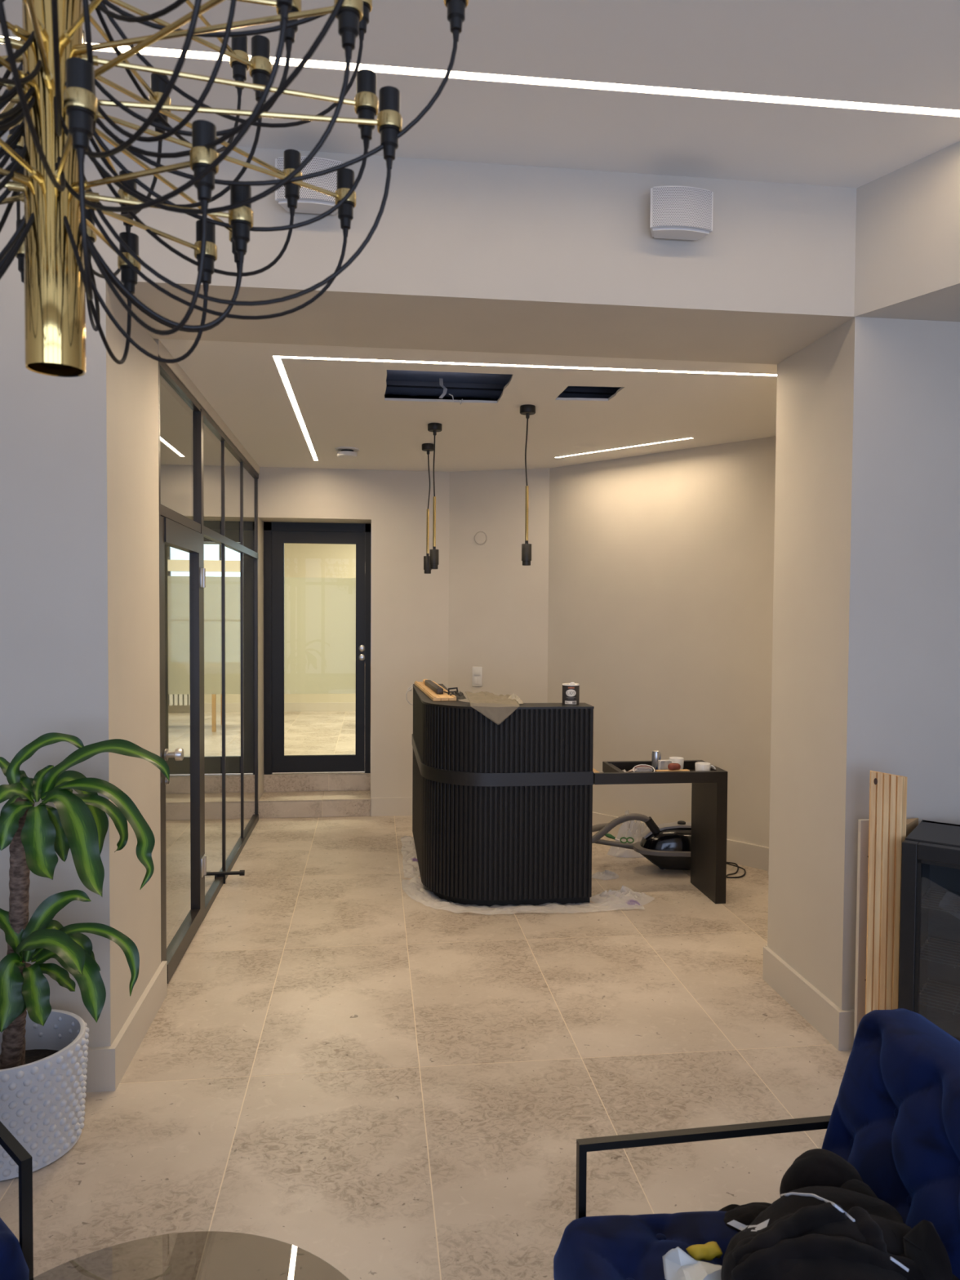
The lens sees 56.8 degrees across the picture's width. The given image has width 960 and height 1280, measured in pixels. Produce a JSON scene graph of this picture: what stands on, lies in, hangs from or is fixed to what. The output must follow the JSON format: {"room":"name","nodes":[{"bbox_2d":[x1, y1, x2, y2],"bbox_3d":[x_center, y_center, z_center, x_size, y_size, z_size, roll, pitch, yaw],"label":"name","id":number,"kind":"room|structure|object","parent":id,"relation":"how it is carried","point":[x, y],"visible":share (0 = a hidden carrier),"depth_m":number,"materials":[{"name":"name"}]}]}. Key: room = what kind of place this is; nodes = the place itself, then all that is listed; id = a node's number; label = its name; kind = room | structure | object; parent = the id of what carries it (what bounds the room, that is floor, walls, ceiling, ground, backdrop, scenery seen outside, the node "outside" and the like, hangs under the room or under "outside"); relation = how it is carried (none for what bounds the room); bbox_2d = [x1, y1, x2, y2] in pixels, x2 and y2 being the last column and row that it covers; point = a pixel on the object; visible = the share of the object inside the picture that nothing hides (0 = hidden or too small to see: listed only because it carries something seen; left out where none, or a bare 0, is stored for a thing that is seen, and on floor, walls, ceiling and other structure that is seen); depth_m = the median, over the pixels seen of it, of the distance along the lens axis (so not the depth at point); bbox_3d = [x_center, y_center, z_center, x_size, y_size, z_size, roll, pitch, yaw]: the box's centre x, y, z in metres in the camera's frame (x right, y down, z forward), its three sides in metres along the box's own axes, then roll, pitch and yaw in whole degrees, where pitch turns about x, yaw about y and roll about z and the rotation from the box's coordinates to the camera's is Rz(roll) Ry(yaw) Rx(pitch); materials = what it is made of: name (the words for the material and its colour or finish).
{"room":"reception lobby","nodes":[
{"label":"reception lobby","id":0,"kind":"room"},
{"bbox_2d":[158,355,258,962],"bbox_3d":[-1.568,0.113,5.338,0.050,2.720,3.360,0,2,-7],"label":"wall partition","id":1,"kind":"structure","parent":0,"point":[207,486],"depth_m":5.36,"materials":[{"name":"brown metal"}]},
{"bbox_2d":[160,515,206,983],"bbox_3d":[-1.400,0.478,4.255,0.122,2.040,0.943,0,2,-7],"label":"door","id":2,"kind":"structure","parent":1,"relation":"in","point":[183,575],"depth_m":4.25,"materials":[{"name":"clear glass"}]},
{"bbox_2d":[153,338,259,474],"bbox_3d":[-1.590,-1.278,5.330,0.107,0.060,3.300,0,2,-7],"label":"trim","id":3,"kind":"structure","parent":1,"relation":"attached to","point":[163,353],"depth_m":4.66,"materials":[{"name":"beige paint"}]},
{"bbox_2d":[284,711,355,755],"bbox_3d":[-1.002,1.106,9.992,6.400,0.120,4.800,0,2,-7],"label":"floor","id":4,"kind":"structure","parent":0,"point":[315,732],"depth_m":9.96,"materials":[{"name":"beige tile"}]},
{"bbox_2d":[284,542,371,702],"bbox_3d":[-1.268,-0.385,12.240,6.400,2.715,0.180,0,2,-7],"label":"wall","id":5,"kind":"structure","parent":0,"point":[300,560],"depth_m":12.06,"materials":[{"name":"beige paint"}]},
{"bbox_2d":[284,702,355,711],"bbox_3d":[-1.267,0.914,12.206,6.100,0.120,0.030,0,2,-7],"label":"baseboard","id":6,"kind":"structure","parent":5,"relation":"attached to","point":[308,706],"depth_m":12.08,"materials":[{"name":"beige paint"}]},
{"bbox_2d":[257,466,449,815],"bbox_3d":[-1.076,-0.086,7.300,1.605,3.000,0.410,0,2,-7],"label":"wall","id":7,"kind":"structure","parent":0,"point":[410,610],"depth_m":7.14,"materials":[{"name":"beige paint"}]},
{"bbox_2d":[263,521,371,774],"bbox_3d":[-1.361,0.072,7.452,0.880,2.098,0.080,0,2,-7],"label":"door","id":8,"kind":"structure","parent":7,"relation":"in","point":[317,631],"depth_m":7.44,"materials":[{"name":"black paint"}]},
{"bbox_2d":[0,815,851,1279],"bbox_3d":[-0.444,1.639,2.191,7.150,0.120,10.250,0,2,-7],"label":"floor","id":9,"kind":"structure","parent":0,"point":[352,1073],"depth_m":3.14,"materials":[{"name":"beige tile"}]},
{"bbox_2d":[0,1120,33,1279],"bbox_3d":[-1.368,1.171,1.712,0.802,0.833,0.715,2,2,43],"label":"armchair","id":10,"kind":"object","parent":9,"relation":"on","point":[16,1258],"visible":1,"depth_m":1.73,"materials":[{"name":"blue fabric"}]},
{"bbox_2d":[0,1008,88,1181],"bbox_3d":[-1.440,1.390,2.734,0.435,0.331,0.433,1,2,14],"label":"flower pot","id":11,"kind":"object","parent":9,"relation":"on","point":[42,1101],"visible":0.91,"depth_m":2.64,"materials":[{"name":"white ceramic"}]},
{"bbox_2d":[0,732,169,1069],"bbox_3d":[-1.209,0.825,2.692,0.570,1.068,0.344,0,2,-7],"label":"dracaena","id":12,"kind":"object","parent":11,"relation":"on","point":[79,822],"visible":0.99,"depth_m":2.66,"materials":[{"name":"plant"}]},
{"bbox_2d":[219,870,244,884],"bbox_3d":[-1.540,1.433,5.363,0.228,0.079,0.033,0,2,-7],"label":"bar","id":13,"kind":"object","parent":9,"relation":"on","point":[242,873],"visible":0.56,"depth_m":5.36,"materials":[{"name":"black metal"}]},
{"bbox_2d":[257,790,370,818],"bbox_3d":[-1.342,1.344,7.267,0.885,0.140,0.347,0,2,-7],"label":"tiled step","id":14,"kind":"structure","parent":9,"relation":"on","point":[317,803],"depth_m":7.12,"materials":[{"name":"beige tile"}]},
{"bbox_2d":[263,771,370,792],"bbox_3d":[-1.369,1.264,7.486,0.885,0.285,0.102,0,2,-7],"label":"tiled step","id":15,"kind":"structure","parent":14,"relation":"on","point":[340,780],"depth_m":7.44,"materials":[{"name":"beige tile"}]},
{"bbox_2d":[400,836,420,878],"bbox_3d":[-0.458,1.441,5.967,0.138,0.032,0.980,0,2,-7],"label":"protective film","id":16,"kind":"object","parent":9,"relation":"on","point":[410,861],"visible":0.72,"depth_m":5.88,"materials":[{"name":"plastic"}]},
{"bbox_2d":[412,684,594,906],"bbox_3d":[0.069,0.908,5.698,0.943,1.128,1.606,0,2,-7],"label":"reception desk","id":17,"kind":"object","parent":9,"relation":"on","point":[502,814],"depth_m":4.94,"materials":[{"name":"black wood"}]},
{"bbox_2d":[405,684,413,705],"bbox_3d":[-0.509,0.398,6.430,0.057,0.154,0.020,0,2,-19],"label":"cable","id":18,"kind":"object","parent":17,"relation":"attached to","point":[412,684],"visible":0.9,"depth_m":6.43,"materials":[{"name":"white plastic"}]},
{"bbox_2d":[414,680,456,701],"bbox_3d":[-0.304,0.326,5.778,0.138,0.025,1.201,0,2,-9],"label":"board","id":19,"kind":"object","parent":17,"relation":"on","point":[427,691],"visible":0.77,"depth_m":5.41,"materials":[{"name":"beige wood"}]},
{"bbox_2d":[422,679,451,695],"bbox_3d":[-0.304,0.302,5.776,0.084,0.035,0.962,0,2,-13],"label":"chisel","id":20,"kind":"object","parent":19,"relation":"on","point":[433,686],"visible":1,"depth_m":5.59,"materials":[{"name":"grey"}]},
{"bbox_2d":[448,687,457,694],"bbox_3d":[-0.162,0.316,5.392,0.069,0.057,0.010,0,2,-7],"label":"black buckle","id":21,"kind":"object","parent":17,"relation":"on","point":[456,688],"visible":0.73,"depth_m":5.39,"materials":[{"name":"black plastic"}]},
{"bbox_2d":[450,690,466,699],"bbox_3d":[-0.141,0.328,5.334,0.118,0.047,0.119,2,2,36],"label":"strap","id":22,"kind":"object","parent":17,"relation":"on","point":[460,695],"visible":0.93,"depth_m":5.31,"materials":[{"name":"black"}]},
{"bbox_2d":[465,691,519,724],"bbox_3d":[0.065,0.382,5.025,0.271,0.160,0.326,0,2,-7],"label":"paper bag","id":23,"kind":"object","parent":17,"relation":"on","point":[495,708],"visible":0.98,"depth_m":4.88,"materials":[{"name":"brown paper"}]},
{"bbox_2d":[413,684,594,709],"bbox_3d":[0.075,0.350,5.684,0.937,0.012,1.600,0,2,-7],"label":"countertop","id":24,"kind":"structure","parent":17,"relation":"on","point":[424,699],"depth_m":5.02,"materials":[{"name":"grey stone"}]},
{"bbox_2d":[507,693,523,703],"bbox_3d":[0.192,0.332,5.076,0.112,0.057,0.104,0,2,-7],"label":"scrap","id":25,"kind":"object","parent":17,"relation":"on","point":[512,696],"visible":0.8,"depth_m":5.06,"materials":[{"name":"beige paper"}]},
{"bbox_2d":[561,682,579,704],"bbox_3d":[0.520,0.304,5.075,0.101,0.125,0.101,0,2,-7],"label":"tin","id":26,"kind":"object","parent":17,"relation":"on","point":[571,691],"visible":1,"depth_m":5.03,"materials":[{"name":"grey metal"}]},
{"bbox_2d":[401,876,644,915],"bbox_3d":[0.172,1.477,5.022,1.482,0.028,0.511,1,2,18],"label":"protective film","id":27,"kind":"object","parent":9,"relation":"on","point":[414,888],"visible":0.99,"depth_m":4.95,"materials":[{"name":"plastic"}]},
{"bbox_2d":[591,870,618,879],"bbox_3d":[0.782,1.462,5.551,0.186,0.036,0.149,0,2,-7],"label":"plastic film","id":28,"kind":"object","parent":9,"relation":"on","point":[606,874],"visible":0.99,"depth_m":5.52,"materials":[{"name":"white"}]},
{"bbox_2d":[604,833,615,839],"bbox_3d":[0.846,1.284,5.817,0.084,0.046,0.028,0,2,0],"label":"spray nozzle","id":29,"kind":"object","parent":9,"relation":"on","point":[608,835],"visible":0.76,"depth_m":5.81,"materials":[{"name":"green plastic"}]},
{"bbox_2d":[606,836,634,843],"bbox_3d":[0.923,1.315,5.832,0.182,0.041,0.034,0,2,0],"label":"scissors","id":30,"kind":"object","parent":9,"relation":"on","point":[627,838],"visible":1,"depth_m":5.83,"materials":[{"name":"green plastic"}]},
{"bbox_2d":[590,885,654,906],"bbox_3d":[0.821,1.455,5.108,0.385,0.078,0.276,0,2,-7],"label":"plastic film","id":31,"kind":"object","parent":9,"relation":"on","point":[645,899],"visible":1,"depth_m":5.07,"materials":[{"name":"plastic"}]},
{"bbox_2d":[607,809,648,857],"bbox_3d":[1.074,1.314,6.077,0.417,0.303,0.200,0,2,-7],"label":"plastic bag","id":32,"kind":"object","parent":9,"relation":"on","point":[633,829],"visible":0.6,"depth_m":6.03,"materials":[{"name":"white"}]},
{"bbox_2d":[593,760,728,903],"bbox_3d":[0.996,1.116,5.194,0.771,0.757,0.400,0,2,-7],"label":"desk","id":33,"kind":"object","parent":9,"relation":"on","point":[708,788],"depth_m":5.07,"materials":[{"name":"black wood"}]},
{"bbox_2d":[632,764,654,772],"bbox_3d":[0.927,0.751,5.051,0.129,0.086,0.084,0,2,-7],"label":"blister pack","id":34,"kind":"object","parent":33,"relation":"on","point":[640,768],"visible":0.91,"depth_m":5.07,"materials":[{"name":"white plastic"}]},
{"bbox_2d":[651,750,660,771],"bbox_3d":[1.042,0.723,5.247,0.053,0.131,0.053,0,2,-7],"label":"can","id":35,"kind":"object","parent":33,"relation":"on","point":[655,755],"visible":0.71,"depth_m":5.22,"materials":[{"name":"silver metal"}]},
{"bbox_2d":[657,760,672,769],"bbox_3d":[1.076,0.744,5.157,0.080,0.096,0.038,0,2,-7],"label":"clear box","id":36,"kind":"object","parent":33,"relation":"on","point":[671,762],"visible":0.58,"depth_m":5.14,"materials":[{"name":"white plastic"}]},
{"bbox_2d":[664,756,684,769],"bbox_3d":[1.165,0.746,5.308,0.106,0.083,0.088,1,2,22],"label":"mug","id":37,"kind":"object","parent":33,"relation":"on","point":[679,760],"visible":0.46,"depth_m":5.28,"materials":[{"name":"white ceramic"}]},
{"bbox_2d":[667,763,680,770],"bbox_3d":[1.108,0.723,5.059,0.076,0.041,0.036,0,2,-7],"label":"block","id":38,"kind":"object","parent":33,"relation":"on","point":[672,766],"visible":1,"depth_m":5.05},
{"bbox_2d":[694,761,715,771],"bbox_3d":[1.293,0.753,5.115,0.106,0.083,0.088,2,2,42],"label":"mug","id":39,"kind":"object","parent":33,"relation":"on","point":[700,766],"visible":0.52,"depth_m":5.09,"materials":[{"name":"white ceramic"}]},
{"bbox_2d":[591,813,746,878],"bbox_3d":[1.156,1.288,5.766,1.091,0.379,0.485,0,2,0],"label":"vacuum cleaner","id":40,"kind":"object","parent":9,"relation":"on","point":[667,846],"visible":0.67,"depth_m":5.61,"materials":[{"name":"black plastic"}]},
{"bbox_2d":[553,1008,959,1279],"bbox_3d":[0.588,1.190,1.510,0.825,0.833,0.741,0,2,-7],"label":"armchair","id":41,"kind":"object","parent":9,"relation":"on","point":[895,1117],"visible":0.63,"depth_m":1.70,"materials":[{"name":"blue fabric"}]},
{"bbox_2d":[662,1246,721,1279],"bbox_3d":[0.375,1.137,1.572,0.111,0.068,0.099,1,2,17],"label":"bag","id":42,"kind":"object","parent":41,"relation":"on","point":[677,1264],"visible":0.95,"depth_m":1.60,"materials":[{"name":"white"}]},
{"bbox_2d":[686,1241,722,1261],"bbox_3d":[0.416,1.135,1.647,0.064,0.024,0.039,0,2,-7],"label":"packet","id":43,"kind":"object","parent":41,"relation":"on","point":[709,1251],"visible":0.98,"depth_m":1.64,"materials":[{"name":"yellow plastic"}]},
{"bbox_2d":[719,1148,959,1279],"bbox_3d":[0.632,1.067,1.604,0.458,0.230,0.486,0,2,-7],"label":"jacket","id":44,"kind":"object","parent":41,"relation":"on","point":[825,1223],"visible":0.98,"depth_m":1.50,"materials":[{"name":"black fabric"}]},
{"bbox_2d":[779,1148,879,1199],"bbox_3d":[0.692,1.088,1.696,0.190,0.179,0.205,0,2,-7],"label":"hood","id":45,"kind":"object","parent":44,"relation":"attached to","point":[816,1173],"depth_m":1.69,"materials":[{"name":"black fabric"}]},
{"bbox_2d":[853,818,869,1039],"bbox_3d":[1.432,1.109,3.285,0.075,0.895,0.018,0,2,-7],"label":"board","id":46,"kind":"object","parent":9,"relation":"on","point":[863,824],"visible":0.42,"depth_m":3.27,"materials":[{"name":"beige paint"}]},
{"bbox_2d":[865,770,906,1014],"bbox_3d":[1.437,1.013,3.143,0.119,1.096,0.024,1,2,22],"label":"wooden slats","id":47,"kind":"object","parent":9,"relation":"on","point":[887,792],"visible":0.8,"depth_m":3.13,"materials":[{"name":"brown wood"}]},
{"bbox_2d":[906,817,918,836],"bbox_3d":[1.541,1.116,3.307,0.088,0.882,0.255,2,2,41],"label":"wood offcut","id":48,"kind":"object","parent":9,"relation":"on","point":[911,824],"visible":0.06,"depth_m":3.30,"materials":[{"name":"brown wood"}]},
{"bbox_2d":[898,820,959,1041],"bbox_3d":[1.754,1.127,3.055,0.500,0.878,0.385,2,2,36],"label":"fireplace","id":49,"kind":"object","parent":9,"relation":"on","point":[929,973],"visible":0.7,"depth_m":3.15,"materials":[{"name":"black metal"}]},
{"bbox_2d":[919,977,959,1014],"bbox_3d":[1.762,1.268,3.072,0.436,0.008,0.275,2,2,36],"label":"shelf","id":50,"kind":"object","parent":49,"relation":"attached to","point":[949,983],"depth_m":3.21,"materials":[{"name":"grey metal"}]},
{"bbox_2d":[920,935,959,968],"bbox_3d":[1.763,1.108,3.067,0.436,0.008,0.275,2,2,36],"label":"shelf","id":51,"kind":"object","parent":49,"relation":"attached to","point":[953,940],"depth_m":3.21,"materials":[{"name":"grey metal"}]},
{"bbox_2d":[921,887,959,915],"bbox_3d":[1.764,0.928,3.061,0.436,0.008,0.275,2,2,36],"label":"shelf","id":52,"kind":"object","parent":49,"relation":"attached to","point":[950,901],"depth_m":3.16,"materials":[{"name":"grey metal"}]},
{"bbox_2d":[158,338,777,471],"bbox_3d":[0.411,-1.593,5.586,4.140,0.580,3.550,0,2,-7],"label":"ceiling","id":53,"kind":"structure","parent":0,"point":[341,402],"depth_m":4.91,"materials":[{"name":"white paint"}]},
{"bbox_2d":[334,446,359,458],"bbox_3d":[-0.925,-1.302,6.181,0.170,0.058,0.170,0,2,-7],"label":"ceiling vent","id":54,"kind":"object","parent":53,"relation":"in","point":[344,452],"visible":1,"depth_m":6.14,"materials":[{"name":"white plastic"}]},
{"bbox_2d":[422,443,433,573],"bbox_3d":[-0.353,-0.885,6.003,0.086,0.871,0.086,0,2,-7],"label":"pendant lamp","id":55,"kind":"object","parent":53,"relation":"hanging from","point":[428,447],"visible":0.92,"depth_m":6.00,"materials":[{"name":"black metal"}]},
{"bbox_2d":[427,422,441,568],"bbox_3d":[-0.275,-0.865,5.356,0.086,0.871,0.086,0,2,-7],"label":"pendant lamp","id":56,"kind":"object","parent":53,"relation":"hanging from","point":[432,427],"visible":1,"depth_m":5.35,"materials":[{"name":"black metal"}]},
{"bbox_2d":[439,377,447,398],"bbox_3d":[-0.191,-1.296,4.571,0.046,0.101,0.010,0,2,-7],"label":"strap","id":57,"kind":"object","parent":53,"relation":"hanging from","point":[441,380],"visible":1,"depth_m":4.57,"materials":[{"name":"grey"}]},
{"bbox_2d":[448,393,462,404],"bbox_3d":[-0.126,-1.249,4.610,0.076,0.057,0.026,0,2,-7],"label":"wire","id":58,"kind":"object","parent":53,"relation":"hanging from","point":[449,393],"visible":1,"depth_m":4.61,"materials":[{"name":"white plastic"}]},
{"bbox_2d":[386,380,618,395],"bbox_3d":[0.117,-1.402,4.927,2.400,0.025,0.040,0,2,-7],"label":"batten","id":59,"kind":"object","parent":53,"relation":"attached to","point":[388,383],"visible":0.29,"depth_m":4.89,"materials":[{"name":"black metal"}]},
{"bbox_2d":[384,369,621,399],"bbox_3d":[0.094,-1.561,5.120,2.400,0.328,0.328,0,2,-7],"label":"ventilation duct","id":60,"kind":"object","parent":53,"relation":"attached to","point":[392,375],"visible":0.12,"depth_m":5.00,"materials":[{"name":"grey metal"}]},
{"bbox_2d":[273,355,771,459],"bbox_3d":[0.432,-1.309,5.460,3.047,0.007,2.782,0,2,-7],"label":"recessed light","id":61,"kind":"object","parent":53,"relation":"in","point":[277,359],"visible":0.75,"depth_m":4.31,"materials":[{"name":"white plastic"}]},
{"bbox_2d":[520,404,535,565],"bbox_3d":[0.259,-0.846,4.875,0.086,0.871,0.086,0,2,-7],"label":"pendant lamp","id":62,"kind":"object","parent":53,"relation":"hanging from","point":[527,410],"visible":1,"depth_m":4.87,"materials":[{"name":"black metal"}]},
{"bbox_2d":[0,130,959,1047],"bbox_3d":[-0.119,-0.224,3.510,6.300,3.525,0.730,0,2,-7],"label":"wall","id":63,"kind":"structure","parent":0,"point":[466,256],"depth_m":3.26,"materials":[{"name":"beige paint"}]},
{"bbox_2d":[85,960,167,1092],"bbox_3d":[-2.203,1.459,3.314,1.825,0.147,0.770,0,2,-7],"label":"baseboard","id":64,"kind":"structure","parent":63,"relation":"attached to","point":[107,1066],"depth_m":3.19,"materials":[{"name":"beige paint"}]},
{"bbox_2d":[275,155,342,214],"bbox_3d":[-0.572,-1.531,2.991,0.228,0.152,0.109,0,2,-7],"label":"wall speaker","id":65,"kind":"object","parent":63,"relation":"attached to","point":[310,201],"visible":0.53,"depth_m":2.95,"materials":[{"name":"white plastic"}]},
{"bbox_2d":[649,186,713,240],"bbox_3d":[0.706,-1.512,3.145,0.228,0.152,0.109,0,2,-7],"label":"wall speaker","id":66,"kind":"object","parent":63,"relation":"attached to","point":[677,212],"visible":1,"depth_m":3.10,"materials":[{"name":"white plastic"}]},
{"bbox_2d":[762,946,854,1050],"bbox_3d":[2.087,1.472,3.774,1.548,0.147,0.660,0,2,-7],"label":"baseboard","id":67,"kind":"structure","parent":63,"relation":"attached to","point":[836,1024],"depth_m":3.58,"materials":[{"name":"beige paint"}]},
{"bbox_2d":[0,0,959,187],"bbox_3d":[0.297,-1.636,0.079,6.300,0.120,6.090,0,2,-7],"label":"ceiling","id":68,"kind":"structure","parent":0,"point":[893,52],"depth_m":2.62,"materials":[{"name":"white paint"}]},
{"bbox_2d":[0,0,468,377],"bbox_3d":[-0.475,-0.957,0.974,0.932,1.304,0.868,0,2,-7],"label":"chandelier","id":69,"kind":"object","parent":68,"relation":"hanging from","point":[51,125],"visible":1,"depth_m":0.98,"materials":[{"name":"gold metal"}]},
{"bbox_2d":[7,124,23,170],"bbox_3d":[-0.716,-0.765,1.374,0.029,0.078,0.029,0,2,-7],"label":"socket","id":70,"kind":"object","parent":69,"relation":"attached to","point":[20,146],"depth_m":1.36,"materials":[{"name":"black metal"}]},
{"bbox_2d":[15,219,24,282],"bbox_3d":[-0.595,-0.508,1.165,0.029,0.078,0.029,0,2,-7],"label":"socket","id":71,"kind":"object","parent":69,"relation":"attached to","point":[20,255],"depth_m":1.16,"materials":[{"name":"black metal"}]},
{"bbox_2d":[62,57,97,151],"bbox_3d":[-0.372,-0.496,0.826,0.029,0.078,0.029,0,2,-7],"label":"socket","id":72,"kind":"object","parent":69,"relation":"attached to","point":[80,103],"depth_m":0.82,"materials":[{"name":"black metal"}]},
{"bbox_2d":[85,208,96,261],"bbox_3d":[-0.600,-0.616,1.350,0.029,0.078,0.029,0,2,-7],"label":"socket","id":73,"kind":"object","parent":69,"relation":"attached to","point":[91,234],"depth_m":1.34,"materials":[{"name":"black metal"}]},
{"bbox_2d":[117,170,138,226],"bbox_3d":[-0.532,-0.665,1.341,0.029,0.078,0.029,0,2,-7],"label":"socket","id":74,"kind":"object","parent":69,"relation":"attached to","point":[122,194],"depth_m":1.33,"materials":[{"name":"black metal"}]},
{"bbox_2d":[117,231,141,293],"bbox_3d":[-0.475,-0.508,1.201,0.029,0.078,0.029,0,2,-7],"label":"socket","id":75,"kind":"object","parent":69,"relation":"attached to","point":[129,277],"depth_m":1.19,"materials":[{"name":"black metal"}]},
{"bbox_2d":[148,73,171,133],"bbox_3d":[-0.450,-0.751,1.247,0.029,0.078,0.029,0,2,-7],"label":"socket","id":76,"kind":"object","parent":69,"relation":"attached to","point":[157,86],"depth_m":1.24,"materials":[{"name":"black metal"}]},
{"bbox_2d":[189,120,218,202],"bbox_3d":[-0.289,-0.498,0.929,0.029,0.078,0.029,0,2,-7],"label":"socket","id":77,"kind":"object","parent":69,"relation":"attached to","point":[202,153],"depth_m":0.92,"materials":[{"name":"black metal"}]},
{"bbox_2d":[194,219,217,284],"bbox_3d":[-0.359,-0.506,1.162,0.029,0.078,0.029,0,2,-7],"label":"socket","id":78,"kind":"object","parent":69,"relation":"attached to","point":[211,256],"depth_m":1.15,"materials":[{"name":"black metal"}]},
{"bbox_2d":[228,231,245,262],"bbox_3d":[-0.368,-0.614,1.353,0.029,0.078,0.029,0,2,-7],"label":"socket","id":79,"kind":"object","parent":69,"relation":"attached to","point":[236,259],"depth_m":1.35,"materials":[{"name":"black plastic"}]},
{"bbox_2d":[229,35,248,89],"bbox_3d":[-0.372,-0.893,1.373,0.029,0.078,0.029,0,2,-7],"label":"socket","id":80,"kind":"object","parent":69,"relation":"attached to","point":[238,47],"depth_m":1.36,"materials":[{"name":"black plastic"}]},
{"bbox_2d":[228,185,253,253],"bbox_3d":[-0.286,-0.502,1.061,0.029,0.078,0.029,0,2,-7],"label":"socket","id":81,"kind":"object","parent":69,"relation":"attached to","point":[241,220],"depth_m":1.05,"materials":[{"name":"black plastic"}]},
{"bbox_2d":[248,35,271,102],"bbox_3d":[-0.288,-0.748,1.166,0.029,0.078,0.029,0,2,-7],"label":"socket","id":82,"kind":"object","parent":69,"relation":"attached to","point":[260,63],"depth_m":1.16,"materials":[{"name":"black plastic"}]},
{"bbox_2d":[275,0,293,10],"bbox_3d":[-0.172,-0.595,0.780,0.024,0.078,0.024,1,2,31],"label":"socket","id":83,"kind":"object","parent":69,"relation":"attached to","point":[282,5],"depth_m":0.78,"materials":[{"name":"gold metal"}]},
{"bbox_2d":[275,0,301,43],"bbox_3d":[-0.225,-0.744,1.044,0.029,0.078,0.029,0,2,-7],"label":"socket","id":84,"kind":"object","parent":69,"relation":"attached to","point":[296,4],"depth_m":1.04,"materials":[{"name":"black plastic"}]},
{"bbox_2d":[282,149,302,208],"bbox_3d":[-0.271,-0.661,1.278,0.029,0.078,0.029,0,2,-7],"label":"socket","id":85,"kind":"object","parent":69,"relation":"attached to","point":[291,157],"depth_m":1.27,"materials":[{"name":"black plastic"}]},
{"bbox_2d":[334,168,356,229],"bbox_3d":[-0.186,-0.609,1.230,0.029,0.078,0.029,0,2,-7],"label":"socket","id":86,"kind":"object","parent":69,"relation":"attached to","point":[345,176],"depth_m":1.22,"materials":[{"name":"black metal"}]},
{"bbox_2d":[333,0,363,49],"bbox_3d":[-0.135,-0.649,0.914,0.029,0.078,0.029,0,2,-7],"label":"socket","id":87,"kind":"object","parent":69,"relation":"attached to","point":[348,17],"depth_m":0.91,"materials":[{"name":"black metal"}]},
{"bbox_2d":[359,0,372,33],"bbox_3d":[-0.165,-0.887,1.237,0.029,0.078,0.029,0,2,-7],"label":"socket","id":88,"kind":"object","parent":69,"relation":"attached to","point":[367,4],"depth_m":1.23,"materials":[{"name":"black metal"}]},
{"bbox_2d":[354,69,378,140],"bbox_3d":[-0.140,-0.654,1.090,0.029,0.078,0.029,0,2,-7],"label":"socket","id":89,"kind":"object","parent":69,"relation":"attached to","point":[366,100],"depth_m":1.08,"materials":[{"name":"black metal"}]},
{"bbox_2d":[377,85,402,160],"bbox_3d":[-0.106,-0.603,1.040,0.029,0.078,0.029,0,2,-7],"label":"socket","id":90,"kind":"object","parent":69,"relation":"attached to","point":[389,121],"depth_m":1.03,"materials":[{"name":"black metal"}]},
{"bbox_2d":[443,0,468,33],"bbox_3d":[-0.028,-0.750,1.037,0.029,0.078,0.029,0,2,-7],"label":"socket","id":91,"kind":"object","parent":69,"relation":"attached to","point":[455,8],"depth_m":1.03,"materials":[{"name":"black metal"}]},
{"bbox_2d":[0,35,959,115],"bbox_3d":[-0.101,-1.667,2.599,3.510,0.007,0.036,0,2,-7],"label":"recessed light","id":92,"kind":"object","parent":68,"relation":"in","point":[148,50],"visible":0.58,"depth_m":2.65,"materials":[{"name":"white plastic"}]},
{"bbox_2d":[448,468,549,702],"bbox_3d":[0.156,-0.073,7.147,0.817,3.000,0.120,1,2,15],"label":"wall","id":93,"kind":"structure","parent":0,"point":[499,605],"depth_m":7.07,"materials":[{"name":"beige paint"}]},
{"bbox_2d":[471,666,482,686],"bbox_3d":[-0.023,0.294,7.135,0.082,0.156,0.014,1,2,15],"label":"wall switch","id":94,"kind":"object","parent":93,"relation":"attached to","point":[477,671],"visible":1,"depth_m":7.13,"materials":[{"name":"white plastic"}]},
{"bbox_2d":[474,531,487,545],"bbox_3d":[0.004,-0.815,7.099,0.110,0.110,0.006,1,2,15],"label":"cover plate","id":95,"kind":"object","parent":93,"relation":"attached to","point":[480,537],"visible":1,"depth_m":7.10,"materials":[{"name":"beige paint"}]},
{"bbox_2d":[547,435,776,847],"bbox_3d":[1.523,-0.031,6.099,2.650,3.000,0.120,2,3,44],"label":"wall","id":96,"kind":"structure","parent":0,"point":[661,564],"depth_m":6.20,"materials":[{"name":"beige paint"}]},
{"bbox_2d":[371,796,768,871],"bbox_3d":[0.923,1.382,6.422,3.851,0.147,0.630,1,2,31],"label":"baseboard","id":97,"kind":"structure","parent":96,"relation":"attached to","point":[753,855],"depth_m":6.54,"materials":[{"name":"beige paint"}]},
{"bbox_2d":[767,848,768,875],"bbox_3d":[2.042,1.410,5.480,0.500,0.165,0.120,2,3,44],"label":"trim","id":98,"kind":"structure","parent":96,"relation":"attached to","point":[768,849],"depth_m":5.61,"materials":[{"name":"beige paint"}]},
{"bbox_2d":[853,141,959,321],"bbox_3d":[2.436,-1.386,1.628,1.682,0.490,3.540,0,2,-7],"label":"wall","id":99,"kind":"structure","parent":0,"point":[907,266],"depth_m":3.12,"materials":[{"name":"beige paint"}]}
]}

